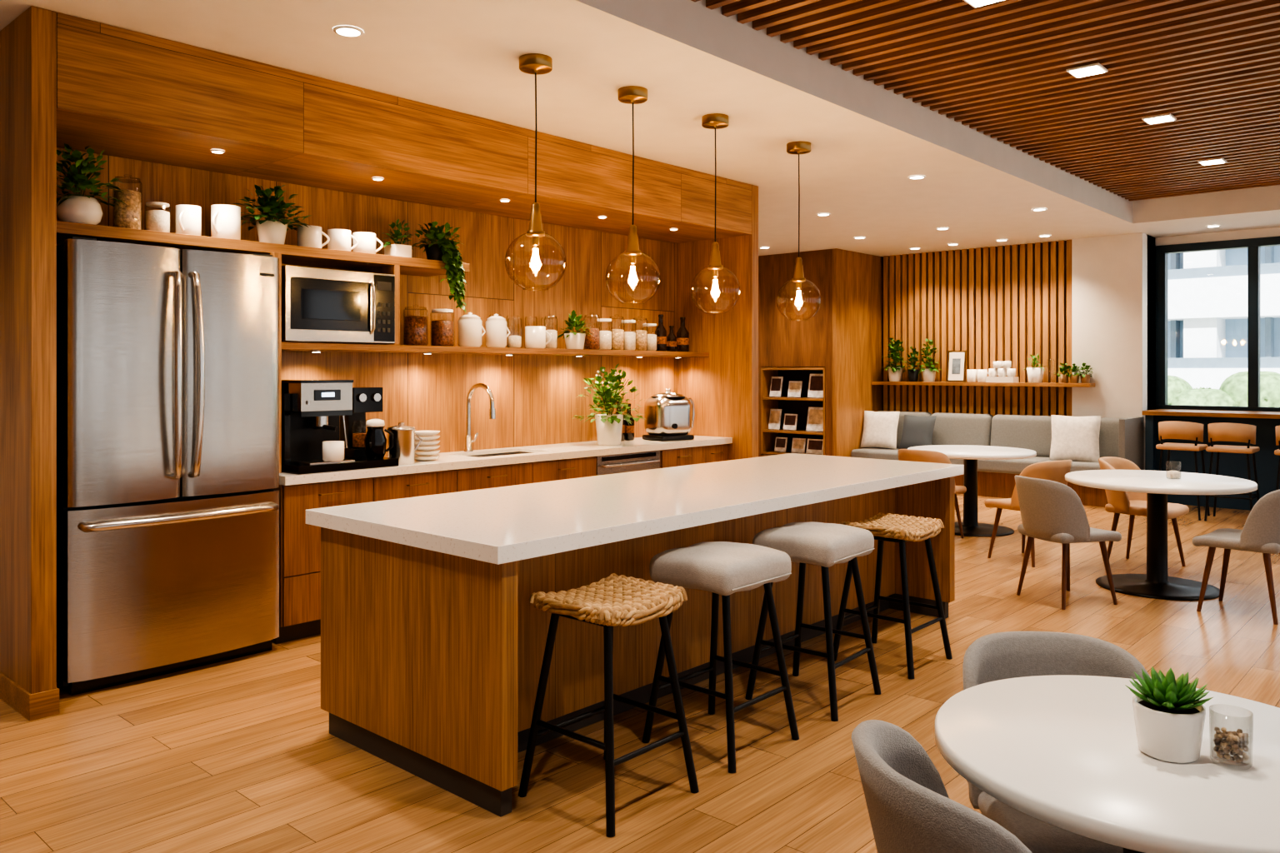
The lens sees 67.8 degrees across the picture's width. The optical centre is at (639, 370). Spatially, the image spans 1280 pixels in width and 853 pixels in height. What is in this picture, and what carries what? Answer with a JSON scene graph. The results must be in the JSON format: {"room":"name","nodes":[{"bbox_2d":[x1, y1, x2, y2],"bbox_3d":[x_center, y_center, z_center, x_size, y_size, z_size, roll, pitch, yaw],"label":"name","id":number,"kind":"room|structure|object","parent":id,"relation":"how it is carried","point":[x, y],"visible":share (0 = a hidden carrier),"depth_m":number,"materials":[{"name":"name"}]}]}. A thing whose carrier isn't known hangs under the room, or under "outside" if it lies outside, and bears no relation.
{"room":"common room","nodes":[
{"label":"common room","id":0,"kind":"room"},
{"bbox_2d":[56,147,677,457],"bbox_3d":[-1.416,0.176,6.618,0.048,2.628,5.175,0,0,42],"label":"backsplash","id":1,"kind":"structure","parent":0,"point":[535,396],"depth_m":6.92,"materials":[{"name":"wood"}]},
{"bbox_2d":[0,494,1279,852],"bbox_3d":[1.507,1.540,5.105,11.600,0.100,15.600,0,0,42],"label":"floor","id":2,"kind":"structure","parent":0,"point":[240,755],"depth_m":3.77,"materials":[{"name":"brown wood"}]},
{"bbox_2d":[0,5,59,720],"bbox_3d":[-2.876,-0.034,4.381,0.860,3.048,0.114,0,0,42],"label":"panel","id":3,"kind":"object","parent":2,"relation":"on","point":[28,43],"depth_m":4.13,"materials":[{"name":"wood"}]},
{"bbox_2d":[56,236,279,695],"bbox_3d":[-2.435,0.438,4.863,0.710,2.105,1.010,0,0,42],"label":"refrigerator","id":4,"kind":"object","parent":2,"relation":"on","point":[167,358],"visible":0.99,"depth_m":4.59,"materials":[{"name":"silver metal"}]},
{"bbox_2d":[272,444,729,644],"bbox_3d":[-0.783,1.055,6.821,0.600,0.870,4.020,0,0,42],"label":"base cabinet","id":5,"kind":"object","parent":2,"relation":"on","point":[299,542],"visible":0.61,"depth_m":5.40,"materials":[{"name":"brown wood"}]},
{"bbox_2d":[279,435,732,485],"bbox_3d":[-0.786,0.594,6.824,0.608,0.048,4.022,0,0,42],"label":"countertop","id":6,"kind":"structure","parent":5,"relation":"on","point":[454,460],"depth_m":6.49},
{"bbox_2d":[281,380,398,474],"bbox_3d":[-1.799,0.311,5.582,0.431,0.515,0.640,0,0,42],"label":"espresso machine","id":7,"kind":"object","parent":6,"relation":"on","point":[312,410],"visible":0.8,"depth_m":5.43,"materials":[{"name":"black metal"}]},
{"bbox_2d":[322,440,344,461],"bbox_3d":[-1.745,0.458,5.426,0.120,0.110,0.120,0,0,42],"label":"coffee mug","id":8,"kind":"object","parent":7,"relation":"in","point":[332,451],"visible":1,"depth_m":5.38,"materials":[{"name":"white ceramic"}]},
{"bbox_2d":[340,387,382,457],"bbox_3d":[-1.726,0.313,5.866,0.240,0.420,0.200,0,0,42],"label":"coffee grinder","id":9,"kind":"object","parent":7,"relation":"on","point":[365,400],"visible":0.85,"depth_m":5.81,"materials":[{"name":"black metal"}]},
{"bbox_2d":[364,419,393,459],"bbox_3d":[-1.567,0.405,5.698,0.130,0.236,0.162,0,0,42],"label":"coffee carafe","id":10,"kind":"object","parent":7,"relation":"in","point":[375,441],"visible":1,"depth_m":5.64,"materials":[{"name":"black glass"}]},
{"bbox_2d":[387,422,422,464],"bbox_3d":[-1.449,0.442,5.843,0.193,0.255,0.167,0,0,2],"label":"steel canister","id":11,"kind":"object","parent":6,"relation":"on","point":[403,449],"visible":0.84,"depth_m":5.78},
{"bbox_2d":[415,430,439,460],"bbox_3d":[-1.368,0.477,6.068,0.190,0.183,0.190,0,0,42],"label":"bowls","id":12,"kind":"object","parent":6,"relation":"on","point":[426,451],"visible":0.81,"depth_m":6.01,"materials":[{"name":"white ceramic"}]},
{"bbox_2d":[464,383,495,452],"bbox_3d":[-1.096,0.327,6.635,0.318,0.486,0.109,0,0,42],"label":"kitchen faucet","id":13,"kind":"object","parent":6,"relation":"on","point":[468,441],"depth_m":6.68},
{"bbox_2d":[466,451,549,467],"bbox_3d":[-0.968,0.690,6.631,0.340,0.200,0.650,0,0,42],"label":"sink","id":14,"kind":"object","parent":6,"relation":"in","point":[512,452],"depth_m":6.78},
{"bbox_2d":[570,363,645,445],"bbox_3d":[-0.214,0.255,7.348,0.593,0.627,0.587,0,0,42],"label":"potted herb","id":15,"kind":"object","parent":6,"relation":"on","point":[609,427],"visible":1,"depth_m":7.28,"materials":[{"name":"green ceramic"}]},
{"bbox_2d":[625,403,634,440],"bbox_3d":[-0.091,0.419,7.812,0.090,0.300,0.091,0,0,42],"label":"bottle","id":16,"kind":"object","parent":6,"relation":"on","point":[629,429],"visible":0.69,"depth_m":7.78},
{"bbox_2d":[642,389,694,441],"bbox_3d":[0.271,0.359,7.893,0.449,0.420,0.312,0,0,-36],"label":"toaster","id":17,"kind":"object","parent":6,"relation":"on","point":[668,416],"visible":0.99,"depth_m":7.75,"materials":[{"name":"metal"}]},
{"bbox_2d":[595,450,660,475],"bbox_3d":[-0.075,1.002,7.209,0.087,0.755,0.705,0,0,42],"label":"dishwasher","id":18,"kind":"object","parent":5,"relation":"in","point":[634,462],"visible":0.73,"depth_m":7.19,"materials":[{"name":"silver metal"}]},
{"bbox_2d":[518,573,699,837],"bbox_3d":[-0.109,1.130,3.358,0.458,0.725,0.458,0,0,42],"label":"bar stool","id":19,"kind":"object","parent":2,"relation":"on","point":[609,602],"visible":1,"depth_m":3.32,"materials":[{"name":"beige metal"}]},
{"bbox_2d":[305,453,964,817],"bbox_3d":[0.294,1.030,4.842,1.230,0.920,3.615,0,0,42],"label":"kitchen island","id":20,"kind":"object","parent":2,"relation":"on","point":[433,642],"visible":0.96,"depth_m":3.84,"materials":[{"name":"brown wood"}]},
{"bbox_2d":[641,541,799,773],"bbox_3d":[0.326,1.100,3.840,0.458,0.786,0.458,0,0,42],"label":"bar stool","id":21,"kind":"object","parent":2,"relation":"on","point":[723,568],"visible":1,"depth_m":3.75,"materials":[{"name":"fabric"}]},
{"bbox_2d":[745,521,881,721],"bbox_3d":[0.795,1.100,4.360,0.458,0.786,0.459,0,0,39],"label":"bar stool","id":22,"kind":"object","parent":2,"relation":"on","point":[824,545],"visible":0.91,"depth_m":4.27,"materials":[{"name":"fabric"}]},
{"bbox_2d":[833,512,952,679],"bbox_3d":[1.297,1.130,4.917,0.458,0.725,0.458,0,0,42],"label":"bar stool","id":23,"kind":"object","parent":2,"relation":"on","point":[902,529],"visible":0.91,"depth_m":4.89,"materials":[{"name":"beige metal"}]},
{"bbox_2d":[897,449,966,538],"bbox_3d":[2.553,1.087,8.429,0.488,0.811,0.561,0,0,42],"label":"dining chair","id":24,"kind":"object","parent":2,"relation":"on","point":[922,456],"visible":0.22,"depth_m":8.24,"materials":[{"name":"beige leather"}]},
{"bbox_2d":[851,720,1032,852],"bbox_3d":[0.666,1.077,1.682,0.566,0.831,0.488,0,0,-6],"label":"dining chair","id":25,"kind":"object","parent":2,"relation":"on","point":[911,810],"visible":1,"depth_m":1.56,"materials":[{"name":"grey fabric"}]},
{"bbox_2d":[907,445,1036,536],"bbox_3d":[3.095,1.115,8.925,1.140,0.750,1.140,0,0,42],"label":"round table","id":26,"kind":"object","parent":2,"relation":"on","point":[970,455],"visible":0.83,"depth_m":8.86,"materials":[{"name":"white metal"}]},
{"bbox_2d":[850,410,1123,507],"bbox_3d":[4.171,1.015,11.582,3.200,0.950,0.787,0,0,42],"label":"banquette sofa","id":27,"kind":"object","parent":2,"relation":"on","point":[996,478],"visible":0.26,"depth_m":11.37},
{"bbox_2d":[860,410,899,449],"bbox_3d":[3.144,0.770,12.489,0.480,0.480,0.223,0,0,33],"label":"throw pillow","id":28,"kind":"object","parent":27,"relation":"on","point":[880,428],"visible":1,"depth_m":12.43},
{"bbox_2d":[898,415,936,449],"bbox_3d":[3.525,0.800,12.119,0.219,0.460,0.460,0,0,-42],"label":"throw pillow","id":29,"kind":"object","parent":27,"relation":"on","point":[917,431],"visible":0.9,"depth_m":12.06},
{"bbox_2d":[1049,415,1100,462],"bbox_3d":[4.937,0.770,10.819,0.520,0.520,0.231,0,0,31],"label":"throw pillow","id":30,"kind":"object","parent":27,"relation":"on","point":[1073,438],"visible":0.98,"depth_m":10.76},
{"bbox_2d":[1119,416,1144,469],"bbox_3d":[5.414,1.005,10.496,0.060,0.970,0.740,0,0,42],"label":"end panel","id":31,"kind":"object","parent":27,"relation":"attached to","point":[1131,429],"depth_m":10.42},
{"bbox_2d":[984,460,1071,567],"bbox_3d":[3.077,1.087,7.474,0.488,0.811,0.561,0,0,-30],"label":"dining chair","id":32,"kind":"object","parent":2,"relation":"on","point":[1055,471],"visible":0.38,"depth_m":7.27,"materials":[{"name":"beige leather"}]},
{"bbox_2d":[962,631,1151,852],"bbox_3d":[1.052,1.099,2.312,0.487,0.786,0.555,0,0,3],"label":"dining chair","id":33,"kind":"object","parent":2,"relation":"on","point":[1007,655],"visible":0.23,"depth_m":2.49,"materials":[{"name":"grey fabric"}]},
{"bbox_2d":[1014,475,1121,609],"bbox_3d":[2.732,1.087,6.186,0.561,0.811,0.488,0,0,-18],"label":"dining chair","id":34,"kind":"object","parent":2,"relation":"on","point":[1051,511],"visible":1,"depth_m":6.01,"materials":[{"name":"grey fabric"}]},
{"bbox_2d":[935,675,1279,852],"bbox_3d":[1.032,1.115,1.898,0.850,0.750,0.850,0,0,42],"label":"round table","id":35,"kind":"object","parent":2,"relation":"on","point":[1062,752],"visible":0.84,"depth_m":1.78,"materials":[{"name":"white laminate"}]},
{"bbox_2d":[1125,666,1213,763],"bbox_3d":[1.021,0.662,1.841,0.148,0.153,0.148,0,0,42],"label":"succulent","id":36,"kind":"object","parent":35,"relation":"on","point":[1169,714],"visible":1,"depth_m":1.80,"materials":[{"name":"white ceramic"}]},
{"bbox_2d":[1209,705,1253,768],"bbox_3d":[1.110,0.689,1.790,0.071,0.099,0.071,0,0,42],"label":"tumbler","id":37,"kind":"object","parent":35,"relation":"on","point":[1232,742],"visible":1,"depth_m":1.78,"materials":[{"name":"clear glass"}]},
{"bbox_2d":[1098,456,1189,566],"bbox_3d":[3.824,1.087,7.301,0.488,0.811,0.561,0,0,-42],"label":"dining chair","id":38,"kind":"object","parent":2,"relation":"on","point":[1133,504],"visible":0.7,"depth_m":7.26,"materials":[{"name":"beige leather"}]},
{"bbox_2d":[1065,470,1257,600],"bbox_3d":[3.556,1.115,6.556,1.160,0.750,1.160,0,0,42],"label":"round table","id":39,"kind":"object","parent":2,"relation":"on","point":[1156,584],"visible":0.98,"depth_m":6.49,"materials":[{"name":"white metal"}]},
{"bbox_2d":[1155,421,1209,520],"bbox_3d":[5.556,1.001,9.772,0.420,0.981,0.425,0,0,42],"label":"counter stool","id":40,"kind":"object","parent":2,"relation":"on","point":[1167,430],"visible":0.84,"depth_m":9.62,"materials":[{"name":"beige leather"}]},
{"bbox_2d":[1141,409,1279,510],"bbox_3d":[8.183,0.968,8.692,6.390,1.045,0.770,0,0,42],"label":"bar counter","id":41,"kind":"object","parent":2,"relation":"on","point":[1234,465],"depth_m":10.32,"materials":[{"name":"brown wood"}]},
{"bbox_2d":[1204,422,1259,520],"bbox_3d":[5.890,1.001,9.471,0.420,0.981,0.425,0,0,42],"label":"counter stool","id":42,"kind":"object","parent":2,"relation":"on","point":[1223,432],"visible":0.93,"depth_m":9.34,"materials":[{"name":"beige leather"}]},
{"bbox_2d":[1192,490,1279,624],"bbox_3d":[3.775,1.087,5.856,0.488,0.811,0.561,0,0,-42],"label":"dining chair","id":43,"kind":"object","parent":2,"relation":"on","point":[1260,532],"visible":1,"depth_m":5.66,"materials":[{"name":"grey fabric"}]},
{"bbox_2d":[1274,425,1279,490],"bbox_3d":[6.313,1.001,9.089,0.420,0.981,0.425,0,0,42],"label":"counter stool","id":44,"kind":"object","parent":2,"relation":"on","point":[1277,427],"visible":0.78,"depth_m":9.09,"materials":[{"name":"beige leather"}]},
{"bbox_2d":[0,0,1279,256],"bbox_3d":[1.507,-1.810,5.105,11.600,0.500,15.600,0,0,42],"label":"ceiling","id":45,"kind":"structure","parent":0,"point":[693,61],"depth_m":5.67,"materials":[{"name":"paint"}]},
{"bbox_2d":[333,25,363,36],"bbox_3d":[-1.337,-1.555,4.371,0.135,0.008,0.135,0,0,42],"label":"recessed light","id":46,"kind":"object","parent":45,"relation":"in","point":[347,31],"visible":1,"depth_m":4.36,"materials":[{"name":"white paint"}]},
{"bbox_2d":[56,12,751,243],"bbox_3d":[-1.113,-1.349,6.344,0.850,0.418,5.175,0,0,42],"label":"soffit","id":47,"kind":"object","parent":45,"relation":"attached to","point":[126,93],"visible":0.81,"depth_m":5.29,"materials":[{"name":"wood"}]},
{"bbox_2d":[56,220,709,473],"bbox_3d":[-1.209,-0.070,6.429,0.508,1.260,5.172,0,0,42],"label":"open shelf unit","id":48,"kind":"object","parent":47,"relation":"attached to","point":[287,254],"visible":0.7,"depth_m":5.58,"materials":[{"name":"brown wood"}]},
{"bbox_2d":[56,143,126,224],"bbox_3d":[-2.717,-0.900,4.617,0.396,0.398,0.421,0,0,42],"label":"potted plant","id":49,"kind":"object","parent":48,"relation":"on","point":[78,208],"visible":0.89,"depth_m":4.56,"materials":[{"name":"green plant"}]},
{"bbox_2d":[114,176,142,229],"bbox_3d":[-2.584,-0.847,4.809,0.130,0.289,0.130,0,0,42],"label":"glass jar","id":50,"kind":"object","parent":48,"relation":"on","point":[128,216],"visible":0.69,"depth_m":4.76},
{"bbox_2d":[145,201,170,232],"bbox_3d":[-2.487,-0.783,4.917,0.120,0.162,0.120,0,0,42],"label":"glass jar","id":51,"kind":"object","parent":48,"relation":"on","point":[156,220],"visible":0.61,"depth_m":4.87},
{"bbox_2d":[175,205,201,235],"bbox_3d":[-2.385,-0.783,5.021,0.135,0.165,0.141,0,0,42],"label":"coffee mug","id":52,"kind":"object","parent":48,"relation":"on","point":[188,217],"visible":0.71,"depth_m":4.98,"materials":[{"name":"white ceramic"}]},
{"bbox_2d":[210,204,240,239],"bbox_3d":[-2.259,-0.796,5.170,0.150,0.190,0.177,0,0,42],"label":"coffee mug","id":53,"kind":"object","parent":48,"relation":"on","point":[225,219],"visible":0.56,"depth_m":5.12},
{"bbox_2d":[233,185,312,244],"bbox_3d":[-2.062,-0.876,5.359,0.444,0.349,0.417,0,0,42],"label":"potted fern","id":54,"kind":"object","parent":48,"relation":"on","point":[270,230],"visible":0.99,"depth_m":5.29,"materials":[{"name":"green plant"}]},
{"bbox_2d":[297,225,329,248],"bbox_3d":[-1.911,-0.768,5.556,0.136,0.135,0.167,0,0,42],"label":"ceramic cup","id":55,"kind":"object","parent":48,"relation":"on","point":[310,237],"visible":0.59,"depth_m":5.49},
{"bbox_2d":[281,265,394,344],"bbox_3d":[-1.865,-0.372,5.634,0.483,0.415,0.700,0,0,42],"label":"microwave","id":56,"kind":"object","parent":48,"relation":"on","point":[319,305],"visible":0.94,"depth_m":5.47,"materials":[{"name":"silver metal"}]},
{"bbox_2d":[327,229,358,251],"bbox_3d":[-1.784,-0.768,5.697,0.136,0.135,0.167,0,0,42],"label":"ceramic cup","id":57,"kind":"object","parent":48,"relation":"on","point":[340,239],"visible":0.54,"depth_m":5.63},
{"bbox_2d":[352,231,383,254],"bbox_3d":[-1.670,-0.768,5.823,0.136,0.135,0.167,0,0,42],"label":"ceramic cup","id":58,"kind":"object","parent":48,"relation":"on","point":[367,241],"visible":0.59,"depth_m":5.76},
{"bbox_2d":[377,219,419,257],"bbox_3d":[-1.512,-0.826,5.981,0.212,0.251,0.248,0,0,20],"label":"potted plant","id":59,"kind":"object","parent":48,"relation":"on","point":[398,250],"visible":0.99,"depth_m":5.95,"materials":[{"name":"green plant"}]},
{"bbox_2d":[403,305,428,345],"bbox_3d":[-1.460,-0.296,6.205,0.156,0.269,0.156,0,0,42],"label":"glass jar","id":60,"kind":"object","parent":48,"relation":"on","point":[416,327],"visible":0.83,"depth_m":6.15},
{"bbox_2d":[411,221,467,312],"bbox_3d":[-1.289,-0.664,6.170,0.356,0.591,0.389,0,0,-23],"label":"pothos","id":61,"kind":"object","parent":48,"relation":"on","point":[446,250],"visible":0.98,"depth_m":6.11,"materials":[{"name":"plant"}]},
{"bbox_2d":[430,309,453,345],"bbox_3d":[-1.319,-0.286,6.361,0.156,0.249,0.156,0,0,42],"label":"glass jar","id":62,"kind":"object","parent":48,"relation":"on","point":[441,331],"visible":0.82,"depth_m":6.30,"materials":[{"name":"glass"}]},
{"bbox_2d":[457,312,485,346],"bbox_3d":[-1.164,-0.281,6.534,0.164,0.240,0.168,0,0,14],"label":"ceramic canister","id":63,"kind":"object","parent":48,"relation":"on","point":[469,327],"visible":0.91,"depth_m":6.46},
{"bbox_2d":[485,314,510,347],"bbox_3d":[-1.010,-0.281,6.706,0.150,0.240,0.156,0,0,17],"label":"ceramic canister","id":64,"kind":"object","parent":48,"relation":"on","point":[496,326],"visible":0.91,"depth_m":6.64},
{"bbox_2d":[525,326,551,348],"bbox_3d":[-0.755,-0.241,6.954,0.153,0.160,0.167,0,0,42],"label":"mug","id":65,"kind":"object","parent":48,"relation":"on","point":[535,337],"visible":0.85,"depth_m":6.89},
{"bbox_2d":[545,314,557,349],"bbox_3d":[-0.663,-0.291,7.089,0.100,0.259,0.100,0,0,42],"label":"glass jar","id":66,"kind":"object","parent":48,"relation":"on","point":[552,343],"visible":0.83,"depth_m":7.05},
{"bbox_2d":[557,310,591,349],"bbox_3d":[-0.504,-0.310,7.207,0.306,0.299,0.264,0,0,42],"label":"herb plant","id":67,"kind":"object","parent":48,"relation":"on","point":[573,340],"visible":0.94,"depth_m":7.16,"materials":[{"name":"green plant"}]},
{"bbox_2d":[583,315,599,349],"bbox_3d":[-0.375,-0.306,7.408,0.126,0.289,0.126,0,0,42],"label":"glass jar","id":68,"kind":"object","parent":48,"relation":"on","point":[592,342],"visible":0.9,"depth_m":7.36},
{"bbox_2d":[596,318,611,349],"bbox_3d":[-0.281,-0.286,7.512,0.126,0.249,0.126,0,0,42],"label":"glass jar","id":69,"kind":"object","parent":48,"relation":"on","point":[605,337],"visible":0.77,"depth_m":7.46,"materials":[{"name":"glass"}]},
{"bbox_2d":[608,318,624,350],"bbox_3d":[-0.187,-0.306,7.616,0.126,0.289,0.126,0,0,42],"label":"glass jar","id":70,"kind":"object","parent":48,"relation":"on","point":[617,335],"visible":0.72,"depth_m":7.57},
{"bbox_2d":[621,320,635,349],"bbox_3d":[-0.093,-0.286,7.720,0.126,0.249,0.126,0,0,42],"label":"glass jar","id":71,"kind":"object","parent":48,"relation":"on","point":[629,337],"visible":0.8,"depth_m":7.67,"materials":[{"name":"glass"}]},
{"bbox_2d":[633,320,647,350],"bbox_3d":[0.000,-0.306,7.824,0.126,0.289,0.126,0,0,42],"label":"glass jar","id":72,"kind":"object","parent":48,"relation":"on","point":[641,335],"visible":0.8,"depth_m":7.77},
{"bbox_2d":[643,323,656,350],"bbox_3d":[0.081,-0.277,7.913,0.126,0.229,0.126,0,0,42],"label":"glass jar","id":73,"kind":"object","parent":48,"relation":"on","point":[652,338],"visible":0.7,"depth_m":7.86,"materials":[{"name":"glass"}]},
{"bbox_2d":[655,315,666,351],"bbox_3d":[0.174,-0.316,8.017,0.100,0.310,0.101,0,0,42],"label":"bottle","id":74,"kind":"object","parent":48,"relation":"on","point":[661,332],"visible":0.86,"depth_m":7.98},
{"bbox_2d":[666,325,676,351],"bbox_3d":[0.268,-0.271,8.121,0.090,0.220,0.091,0,0,42],"label":"bottle","id":75,"kind":"object","parent":48,"relation":"on","point":[671,338],"visible":0.88,"depth_m":8.09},
{"bbox_2d":[676,317,689,351],"bbox_3d":[0.369,-0.311,8.232,0.109,0.300,0.111,0,0,42],"label":"bottle","id":76,"kind":"object","parent":48,"relation":"on","point":[682,335],"visible":0.85,"depth_m":8.19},
{"bbox_2d":[505,53,566,289],"bbox_3d":[-0.522,-0.983,4.767,0.305,1.153,0.305,0,0,42],"label":"pendant lamp","id":77,"kind":"object","parent":45,"relation":"hanging from","point":[531,63],"visible":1,"depth_m":4.75,"materials":[{"name":"gold metal"}]},
{"bbox_2d":[605,85,659,304],"bbox_3d":[-0.040,-0.968,5.301,0.305,1.183,0.305,0,0,42],"label":"pendant lamp","id":78,"kind":"object","parent":45,"relation":"hanging from","point":[632,95],"visible":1,"depth_m":5.28,"materials":[{"name":"gold metal"}]},
{"bbox_2d":[690,113,739,313],"bbox_3d":[0.463,-0.958,5.858,0.305,1.203,0.305,0,0,42],"label":"pendant lamp","id":79,"kind":"object","parent":45,"relation":"hanging from","point":[713,121],"visible":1,"depth_m":5.84,"materials":[{"name":"gold metal"}]},
{"bbox_2d":[776,140,821,320],"bbox_3d":[1.092,-0.953,6.556,0.305,1.213,0.305,0,0,42],"label":"pendant lamp","id":80,"kind":"object","parent":45,"relation":"hanging from","point":[793,147],"visible":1,"depth_m":6.54,"materials":[{"name":"gold metal"}]},
{"bbox_2d":[677,185,758,460],"bbox_3d":[0.654,-0.034,8.302,0.850,3.048,0.095,0,0,42],"label":"panel","id":81,"kind":"object","parent":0,"point":[722,386],"depth_m":8.17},
{"bbox_2d":[758,248,882,457],"bbox_3d":[2.300,-0.035,13.210,1.720,3.050,1.300,0,0,42],"label":"tall cabinet","id":82,"kind":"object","parent":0,"point":[844,337],"depth_m":12.56,"materials":[{"name":"wood"}]},
{"bbox_2d":[760,367,825,455],"bbox_3d":[2.134,0.545,12.727,0.990,1.170,0.380,0,0,42],"label":"bookshelf","id":83,"kind":"object","parent":82,"relation":"on","point":[767,436],"visible":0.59,"depth_m":12.91,"materials":[{"name":"brown wood"}]},
{"bbox_2d":[768,409,781,429],"bbox_3d":[1.832,0.657,12.930,0.180,0.275,0.070,0,0,42],"label":"magazine","id":84,"kind":"object","parent":83,"relation":"in","point":[775,416],"visible":1,"depth_m":12.92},
{"bbox_2d":[769,376,783,397],"bbox_3d":[1.847,0.217,12.916,0.180,0.275,0.070,0,0,42],"label":"picture frame","id":85,"kind":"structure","parent":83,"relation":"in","point":[776,387],"depth_m":12.90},
{"bbox_2d":[783,414,798,430],"bbox_3d":[2.013,0.686,12.758,0.200,0.216,0.059,0,0,42],"label":"picture frame","id":86,"kind":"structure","parent":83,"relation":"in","point":[790,420],"depth_m":12.74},
{"bbox_2d":[787,380,802,397],"bbox_3d":[2.065,0.246,12.711,0.200,0.216,0.059,0,0,42],"label":"picture frame","id":87,"kind":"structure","parent":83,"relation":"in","point":[794,387],"depth_m":12.70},
{"bbox_2d":[790,438,805,453],"bbox_3d":[2.108,0.996,12.669,0.200,0.197,0.055,0,0,42],"label":"picture frame","id":88,"kind":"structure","parent":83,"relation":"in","point":[798,445],"depth_m":12.66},
{"bbox_2d":[805,407,823,431],"bbox_3d":[2.310,0.637,12.504,0.260,0.314,0.078,0,0,42],"label":"magazine","id":89,"kind":"object","parent":83,"relation":"in","point":[815,415],"visible":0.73,"depth_m":12.50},
{"bbox_2d":[805,439,823,454],"bbox_3d":[2.302,0.996,12.495,0.260,0.197,0.055,0,0,42],"label":"picture frame","id":90,"kind":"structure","parent":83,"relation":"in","point":[813,446],"depth_m":12.49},
{"bbox_2d":[807,374,823,398],"bbox_3d":[2.324,0.197,12.491,0.260,0.314,0.078,0,0,42],"label":"picture frame","id":91,"kind":"structure","parent":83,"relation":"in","point":[815,386],"depth_m":12.49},
{"bbox_2d":[882,240,1071,416],"bbox_3d":[4.263,-0.035,12.221,2.520,3.050,0.140,0,0,42],"label":"wall slatted","id":92,"kind":"structure","parent":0,"point":[1012,303],"depth_m":12.08,"materials":[{"name":"wood"}]},
{"bbox_2d":[871,381,1094,387],"bbox_3d":[4.228,0.168,11.981,2.770,0.045,0.258,0,0,42],"label":"display shelf","id":93,"kind":"object","parent":92,"relation":"attached to","point":[913,383],"visible":0.98,"depth_m":11.74,"materials":[{"name":"brown wood"}]},
{"bbox_2d":[880,337,906,381],"bbox_3d":[3.392,-0.150,12.690,0.375,0.588,0.352,0,0,42],"label":"potted plant","id":94,"kind":"object","parent":93,"relation":"on","point":[895,372],"visible":1,"depth_m":12.64,"materials":[{"name":"green plant"}]},
{"bbox_2d":[902,346,923,381],"bbox_3d":[3.590,-0.093,12.509,0.305,0.474,0.267,0,0,-5],"label":"potted plant","id":95,"kind":"object","parent":93,"relation":"on","point":[912,373],"visible":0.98,"depth_m":12.47,"materials":[{"name":"green plant"}]},
{"bbox_2d":[916,338,942,381],"bbox_3d":[3.756,-0.138,12.369,0.330,0.565,0.381,0,0,42],"label":"potted plant","id":96,"kind":"object","parent":93,"relation":"on","point":[929,374],"visible":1,"depth_m":12.33,"materials":[{"name":"green plant"}]},
{"bbox_2d":[946,350,966,381],"bbox_3d":[4.036,-0.056,12.149,0.240,0.396,0.067,0,0,42],"label":"picture frame","id":97,"kind":"object","parent":93,"relation":"on","point":[957,360],"visible":1,"depth_m":12.13,"materials":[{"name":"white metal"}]},
{"bbox_2d":[985,361,1019,382],"bbox_3d":[4.458,0.014,11.736,0.340,0.260,0.180,0,0,42],"label":"cups","id":98,"kind":"object","parent":93,"relation":"on","point":[997,370],"visible":1,"depth_m":11.68,"materials":[{"name":"ceramic"}]},
{"bbox_2d":[1024,354,1045,382],"bbox_3d":[4.754,-0.033,11.479,0.284,0.354,0.272,0,0,42],"label":"herb","id":99,"kind":"object","parent":93,"relation":"on","point":[1035,374],"visible":1,"depth_m":11.40,"materials":[{"name":"white ceramic"}]},
{"bbox_2d":[691,0,1279,200],"bbox_3d":[2.908,-1.855,2.764,6.385,0.150,14.000,0,0,42],"label":"ceiling slats","id":100,"kind":"structure","parent":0,"point":[998,69],"depth_m":5.66,"materials":[{"name":"brown wood"}]},
{"bbox_2d":[1065,62,1108,78],"bbox_3d":[2.641,-1.771,5.630,0.180,0.016,0.180,0,0,42],"label":"recessed light","id":101,"kind":"object","parent":100,"relation":"attached to","point":[1095,68],"visible":1,"depth_m":5.61,"materials":[{"name":"white paint"}]},
{"bbox_2d":[1141,113,1176,124],"bbox_3d":[3.655,-1.771,6.709,0.180,0.016,0.180,0,0,42],"label":"recessed light","id":102,"kind":"object","parent":100,"relation":"attached to","point":[1168,117],"visible":1,"depth_m":6.68,"materials":[{"name":"white paint"}]},
{"bbox_2d":[1071,232,1147,469],"bbox_3d":[5.578,-0.035,11.230,0.760,3.050,0.550,0,0,42],"label":"wall","id":103,"kind":"structure","parent":0,"point":[1109,273],"depth_m":10.98,"materials":[{"name":"white paint"}]},
{"bbox_2d":[1147,227,1279,410],"bbox_3d":[6.551,-0.035,10.622,11.500,3.050,0.550,0,0,42],"label":"wall","id":104,"kind":"structure","parent":0,"point":[1152,242],"depth_m":10.99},
{"bbox_2d":[1155,235,1279,411],"bbox_3d":[8.485,-0.495,9.026,6.490,1.930,0.130,0,0,42],"label":"window","id":105,"kind":"structure","parent":104,"relation":"in","point":[1253,246],"depth_m":10.70,"materials":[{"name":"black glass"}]},
{"label":"outside","id":106,"kind":"structure","parent":0,"visible":0},
{"bbox_3d":[20.600,1.790,30.304,70.000,0.400,47.400,0,0,42],"label":"ground","id":107,"kind":"structure","parent":106,"visible":0},
{"bbox_2d":[1168,245,1279,389],"bbox_3d":[15.644,-5.260,24.809,50.000,14.500,6.200,0,0,42],"label":"facade","id":108,"kind":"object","parent":107,"relation":"on","point":[1207,290],"visible":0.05,"depth_m":22.77,"materials":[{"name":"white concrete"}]},
{"bbox_2d":[1168,371,1279,407],"bbox_3d":[10.638,0.775,18.636,24.977,1.630,2.431,0,0,42],"label":"hedge","id":109,"kind":"object","parent":107,"relation":"on","point":[1232,392],"visible":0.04,"depth_m":17.72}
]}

